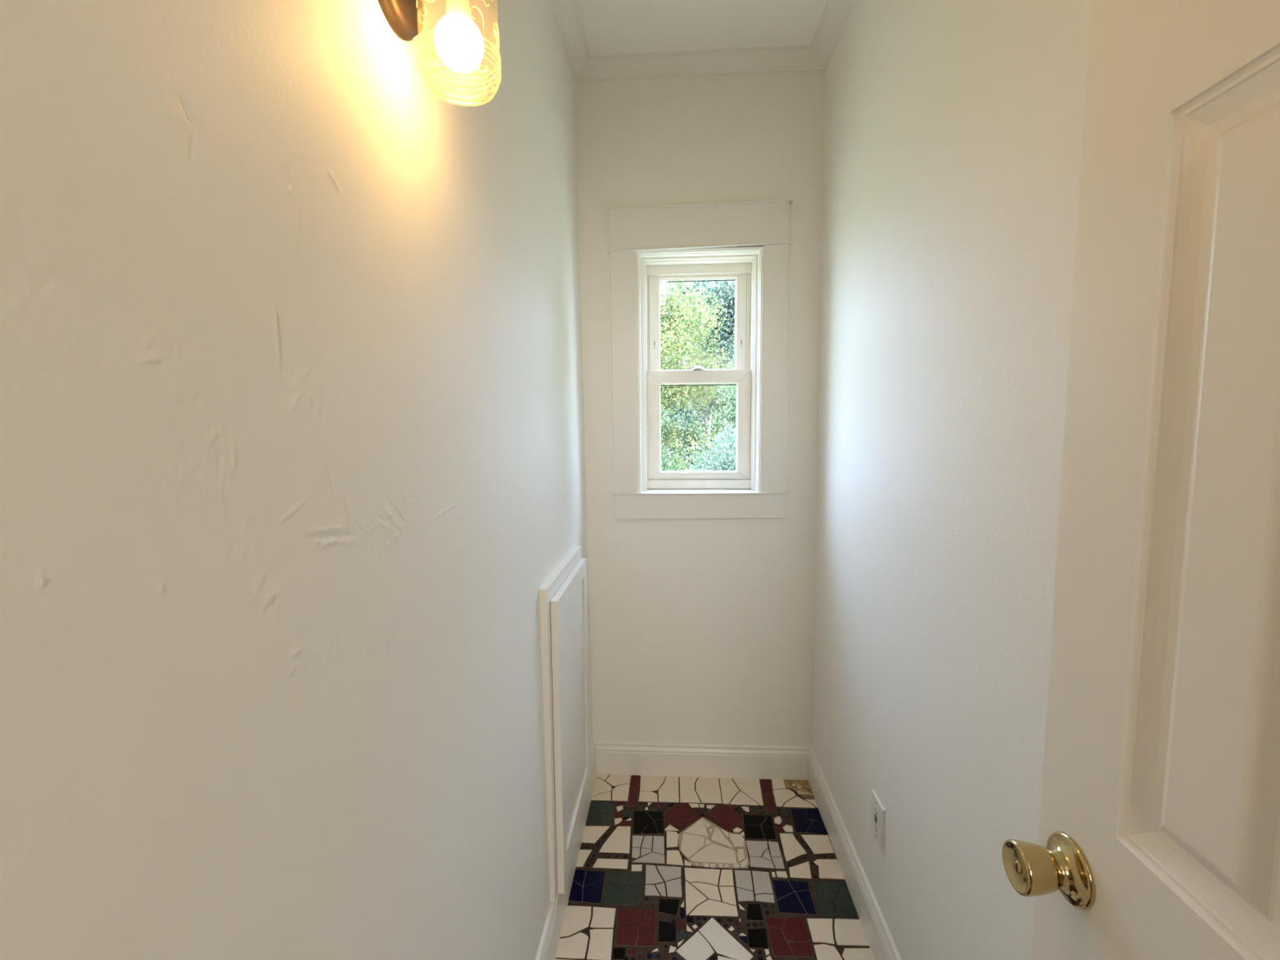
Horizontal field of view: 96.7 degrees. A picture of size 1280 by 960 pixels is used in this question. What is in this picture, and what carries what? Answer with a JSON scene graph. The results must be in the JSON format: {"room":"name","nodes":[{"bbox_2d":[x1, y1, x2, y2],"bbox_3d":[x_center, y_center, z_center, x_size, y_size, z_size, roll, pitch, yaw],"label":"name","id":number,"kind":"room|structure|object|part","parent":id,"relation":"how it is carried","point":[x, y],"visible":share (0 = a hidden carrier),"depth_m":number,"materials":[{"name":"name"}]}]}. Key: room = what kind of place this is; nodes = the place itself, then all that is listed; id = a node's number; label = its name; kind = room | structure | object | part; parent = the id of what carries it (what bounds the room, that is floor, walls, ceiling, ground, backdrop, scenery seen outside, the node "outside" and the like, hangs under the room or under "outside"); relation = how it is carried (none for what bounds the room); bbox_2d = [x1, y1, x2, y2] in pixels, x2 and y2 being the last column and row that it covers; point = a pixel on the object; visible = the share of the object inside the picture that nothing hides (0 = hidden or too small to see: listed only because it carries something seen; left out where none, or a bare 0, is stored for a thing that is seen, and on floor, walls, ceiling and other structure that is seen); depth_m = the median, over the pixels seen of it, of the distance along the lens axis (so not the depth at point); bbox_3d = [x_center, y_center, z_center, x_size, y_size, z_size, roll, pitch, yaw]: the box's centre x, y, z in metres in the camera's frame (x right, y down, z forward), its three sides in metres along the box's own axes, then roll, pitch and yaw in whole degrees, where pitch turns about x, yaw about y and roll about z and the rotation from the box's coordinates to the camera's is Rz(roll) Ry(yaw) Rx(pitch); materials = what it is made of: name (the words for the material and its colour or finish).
{"room":"closet","nodes":[
{"label":"closet","id":0,"kind":"room"},
{"bbox_2d":[0,0,592,959],"bbox_3d":[-0.340,-0.040,1.084,0.126,2.758,2.358,0,6,4],"label":"wall","id":1,"kind":"structure","parent":0,"point":[292,481],"depth_m":0.51,"materials":[{"name":"white paint"}]},
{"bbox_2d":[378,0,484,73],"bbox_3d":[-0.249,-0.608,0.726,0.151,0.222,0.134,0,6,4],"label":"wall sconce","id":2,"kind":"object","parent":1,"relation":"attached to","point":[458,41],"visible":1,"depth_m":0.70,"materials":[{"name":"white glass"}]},
{"bbox_3d":[-0.309,-0.643,0.729,0.022,0.129,0.129,0,6,4],"label":"plate","id":3,"kind":"part","parent":2,"relation":"part of","materials":[{"name":"brown metal"}]},
{"bbox_3d":[-0.227,-0.546,0.716,0.060,0.055,0.060,0,6,4],"label":"light bulb","id":4,"kind":"part","parent":2,"relation":"part of","materials":[{"name":"white glass"}]},
{"bbox_2d":[538,546,590,902],"bbox_3d":[-0.221,0.692,1.774,0.044,0.876,0.528,0,6,4],"label":"access hatch","id":5,"kind":"object","parent":1,"relation":"attached to","point":[563,611],"visible":0.98,"depth_m":1.63,"materials":[{"name":"white paint"}]},
{"bbox_3d":[-0.211,0.321,1.751,0.020,0.052,0.393,0,6,4],"label":"rail","id":6,"kind":"part","parent":5,"relation":"part of","materials":[{"name":"white paint"}]},
{"bbox_3d":[-0.212,0.694,1.784,0.010,0.706,0.395,0,6,4],"label":"recessed panel","id":7,"kind":"part","parent":5,"relation":"part of","materials":[{"name":"white paint"}]},
{"bbox_3d":[-0.204,1.083,1.825,0.020,0.087,0.393,0,6,4],"label":"rail","id":8,"kind":"part","parent":5,"relation":"part of","materials":[{"name":"white paint"}]},
{"bbox_2d":[535,741,596,959],"bbox_3d":[-0.257,1.255,1.221,0.018,0.137,2.290,0,6,4],"label":"baseboard","id":9,"kind":"structure","parent":1,"relation":"attached to","point":[548,944],"depth_m":1.60,"materials":[{"name":"white paint"}]},
{"bbox_2d":[551,0,590,81],"bbox_3d":[-0.279,-1.384,0.966,0.073,0.044,2.290,0,6,4],"label":"trim","id":10,"kind":"structure","parent":1,"relation":"attached to","point":[567,12],"depth_m":1.88,"materials":[{"name":"white paint"}]},
{"bbox_2d":[574,69,826,746],"bbox_3d":[0.216,-0.162,2.290,1.142,2.758,0.170,0,6,4],"label":"wall","id":11,"kind":"structure","parent":0,"point":[702,629],"depth_m":2.23,"materials":[{"name":"white paint"}]},
{"bbox_2d":[606,198,793,519],"bbox_3d":[0.230,-0.443,2.245,0.692,1.183,0.193,0,6,4],"label":"window","id":12,"kind":"structure","parent":11,"relation":"in","point":[746,243],"depth_m":2.19,"materials":[{"name":"white paint"}]},
{"bbox_3d":[-0.060,-0.404,2.189,0.093,0.914,0.018,0,6,4],"label":"casing","id":13,"kind":"part","parent":12,"relation":"part of","materials":[{"name":"white paint"}]},
{"bbox_3d":[0.231,-0.815,2.288,0.386,0.012,0.026,0,6,4],"label":"rail","id":14,"kind":"part","parent":12,"relation":"part of","materials":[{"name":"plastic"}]},
{"bbox_3d":[0.236,-0.415,2.293,0.413,0.050,0.028,0,6,4],"label":"rail","id":15,"kind":"part","parent":12,"relation":"part of","materials":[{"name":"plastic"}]},
{"bbox_3d":[0.240,-0.018,2.331,0.413,0.030,0.028,0,6,4],"label":"rail","id":16,"kind":"part","parent":12,"relation":"part of","materials":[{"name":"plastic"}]},
{"bbox_3d":[0.236,-0.411,2.298,0.426,0.896,0.093,0,6,4],"label":"frame","id":17,"kind":"part","parent":12,"relation":"part of","materials":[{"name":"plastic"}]},
{"bbox_3d":[0.239,-0.014,2.316,0.309,0.005,0.012,0,6,4],"label":"lift rail","id":18,"kind":"part","parent":12,"relation":"part of","materials":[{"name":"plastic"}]},
{"bbox_3d":[0.511,-0.412,2.152,0.098,0.922,0.018,0,6,4],"label":"casing","id":19,"kind":"part","parent":12,"relation":"part of","materials":[{"name":"white paint"}]},
{"bbox_2d":[575,44,825,81],"bbox_3d":[0.211,-1.493,2.040,0.917,0.044,0.073,0,6,4],"label":"trim","id":20,"kind":"structure","parent":11,"relation":"attached to","point":[793,58],"depth_m":2.04,"materials":[{"name":"white paint"}]},
{"bbox_2d":[594,741,810,780],"bbox_3d":[0.249,1.144,2.322,0.891,0.137,0.018,0,6,4],"label":"baseboard","id":21,"kind":"structure","parent":11,"relation":"attached to","point":[613,757],"depth_m":2.31,"materials":[{"name":"white paint"}]},
{"bbox_2d":[577,0,826,56],"bbox_3d":[0.130,-1.461,0.992,1.142,0.100,2.508,0,6,4],"label":"ceiling","id":22,"kind":"structure","parent":0,"point":[611,27],"depth_m":1.87,"materials":[{"name":"white paint"}]},
{"bbox_2d":[555,773,874,959],"bbox_3d":[0.150,1.349,1.178,1.142,0.065,2.438,0,6,4],"label":"floor","id":23,"kind":"structure","parent":0,"point":[668,868],"depth_m":1.81,"materials":[{"name":"multicoloured tile"}]},
{"bbox_2d":[811,0,1091,959],"bbox_3d":[0.658,-0.043,1.021,0.100,2.758,2.358,0,6,4],"label":"wall","id":24,"kind":"structure","parent":0,"point":[953,129],"depth_m":1.16,"materials":[{"name":"white paint"}]},
{"bbox_2d":[810,0,855,69],"bbox_3d":[0.562,-1.387,0.912,0.073,0.044,2.290,0,6,4],"label":"trim","id":25,"kind":"structure","parent":24,"relation":"attached to","point":[835,14],"depth_m":1.86,"materials":[{"name":"white paint"}]},
{"bbox_2d":[808,746,901,959],"bbox_3d":[0.614,1.253,1.165,0.018,0.137,2.290,0,6,4],"label":"baseboard","id":26,"kind":"structure","parent":24,"relation":"attached to","point":[882,946],"depth_m":1.72,"materials":[{"name":"white paint"}]},
{"bbox_2d":[871,789,884,850],"bbox_3d":[0.639,0.914,1.533,0.008,0.114,0.087,0,6,4],"label":"wall outlet","id":27,"kind":"object","parent":24,"relation":"attached to","point":[877,811],"visible":1,"depth_m":1.52,"materials":[{"name":"white plastic"}]},
{"bbox_2d":[873,804,879,835],"bbox_3d":[0.637,0.914,1.534,0.003,0.067,0.033,0,6,4],"label":"receptacle","id":28,"kind":"object","parent":27,"relation":"attached to","point":[876,807],"depth_m":1.53,"materials":[{"name":"white plastic"}]},
{"bbox_2d":[1002,0,1279,959],"bbox_3d":[0.443,0.369,0.365,0.095,2.032,0.634,0,6,4],"label":"door","id":29,"kind":"structure","parent":24,"relation":"in","point":[1159,830],"depth_m":0.50,"materials":[{"name":"white paint"}]},
{"bbox_3d":[0.430,0.425,0.624,0.038,0.052,0.052,0,6,4],"label":"knob","id":30,"kind":"part","parent":29,"relation":"part of","materials":[{"name":"gold metal"}]},
{"bbox_3d":[0.472,-0.469,0.399,0.035,0.161,0.162,0,6,4],"label":"panel","id":31,"kind":"part","parent":29,"relation":"part of","materials":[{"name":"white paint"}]},
{"bbox_3d":[0.477,0.023,0.446,0.035,0.674,0.162,0,6,4],"label":"panel","id":32,"kind":"part","parent":29,"relation":"part of","materials":[{"name":"white paint"}]},
{"label":"outside","id":33,"kind":"structure","parent":0,"visible":0},
{"bbox_3d":[1.981,-0.500,31.295,60.000,0.200,57.482,0,6,4],"label":"ground","id":34,"kind":"structure","parent":33,"visible":0},
{"bbox_2d":[660,404,697,471],"bbox_3d":[-0.244,0.112,8.117,2.074,3.191,1.845,2,6,23],"label":"shrub","id":35,"kind":"object","parent":34,"relation":"on","point":[668,463],"visible":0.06,"depth_m":8.00,"materials":[{"name":"green plant"}]},
{"bbox_2d":[660,280,736,471],"bbox_3d":[0.043,-1.535,11.058,3.886,5.899,2.869,-1,6,-2],"label":"tree","id":36,"kind":"object","parent":34,"relation":"on","point":[673,327],"visible":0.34,"depth_m":10.63,"materials":[{"name":"green plant"}]},
{"bbox_2d":[660,279,736,471],"bbox_3d":[2.129,-2.802,18.259,6.688,7.706,3.792,0,6,4],"label":"tree","id":37,"kind":"object","parent":34,"relation":"on","point":[727,329],"visible":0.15,"depth_m":17.57,"materials":[{"name":"green plant"}]},
{"bbox_2d":[661,365,736,471],"bbox_3d":[1.799,-0.899,14.796,3.820,4.115,2.093,2,6,22],"label":"bush","id":38,"kind":"object","parent":34,"relation":"on","point":[713,402],"visible":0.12,"depth_m":14.59,"materials":[{"name":"green plant"}]},
{"bbox_2d":[674,279,735,440],"bbox_3d":[3.426,-4.896,23.830,7.626,10.073,4.421,2,6,20],"label":"tree","id":39,"kind":"object","parent":34,"relation":"on","point":[717,427],"visible":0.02,"depth_m":23.64,"materials":[{"name":"green plant"}]},
{"bbox_2d":[680,424,736,471],"bbox_3d":[1.246,0.604,6.508,2.059,2.495,1.337,2,6,23],"label":"shrub","id":40,"kind":"object","parent":34,"relation":"on","point":[728,466],"visible":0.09,"depth_m":6.37,"materials":[{"name":"green plant"}]},
{"bbox_2d":[693,357,736,471],"bbox_3d":[2.004,-0.325,9.335,2.340,3.788,1.966,3,6,32],"label":"shrub","id":41,"kind":"object","parent":34,"relation":"on","point":[734,394],"visible":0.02,"depth_m":9.27,"materials":[{"name":"green plant"}]},
{"bbox_2d":[725,328,734,367],"bbox_3d":[3.143,-1.409,11.644,2.796,5.480,2.558,0,6,4],"label":"tree","id":42,"kind":"object","parent":34,"relation":"on","point":[732,354],"visible":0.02,"depth_m":11.60,"materials":[{"name":"green plant"}]}
]}

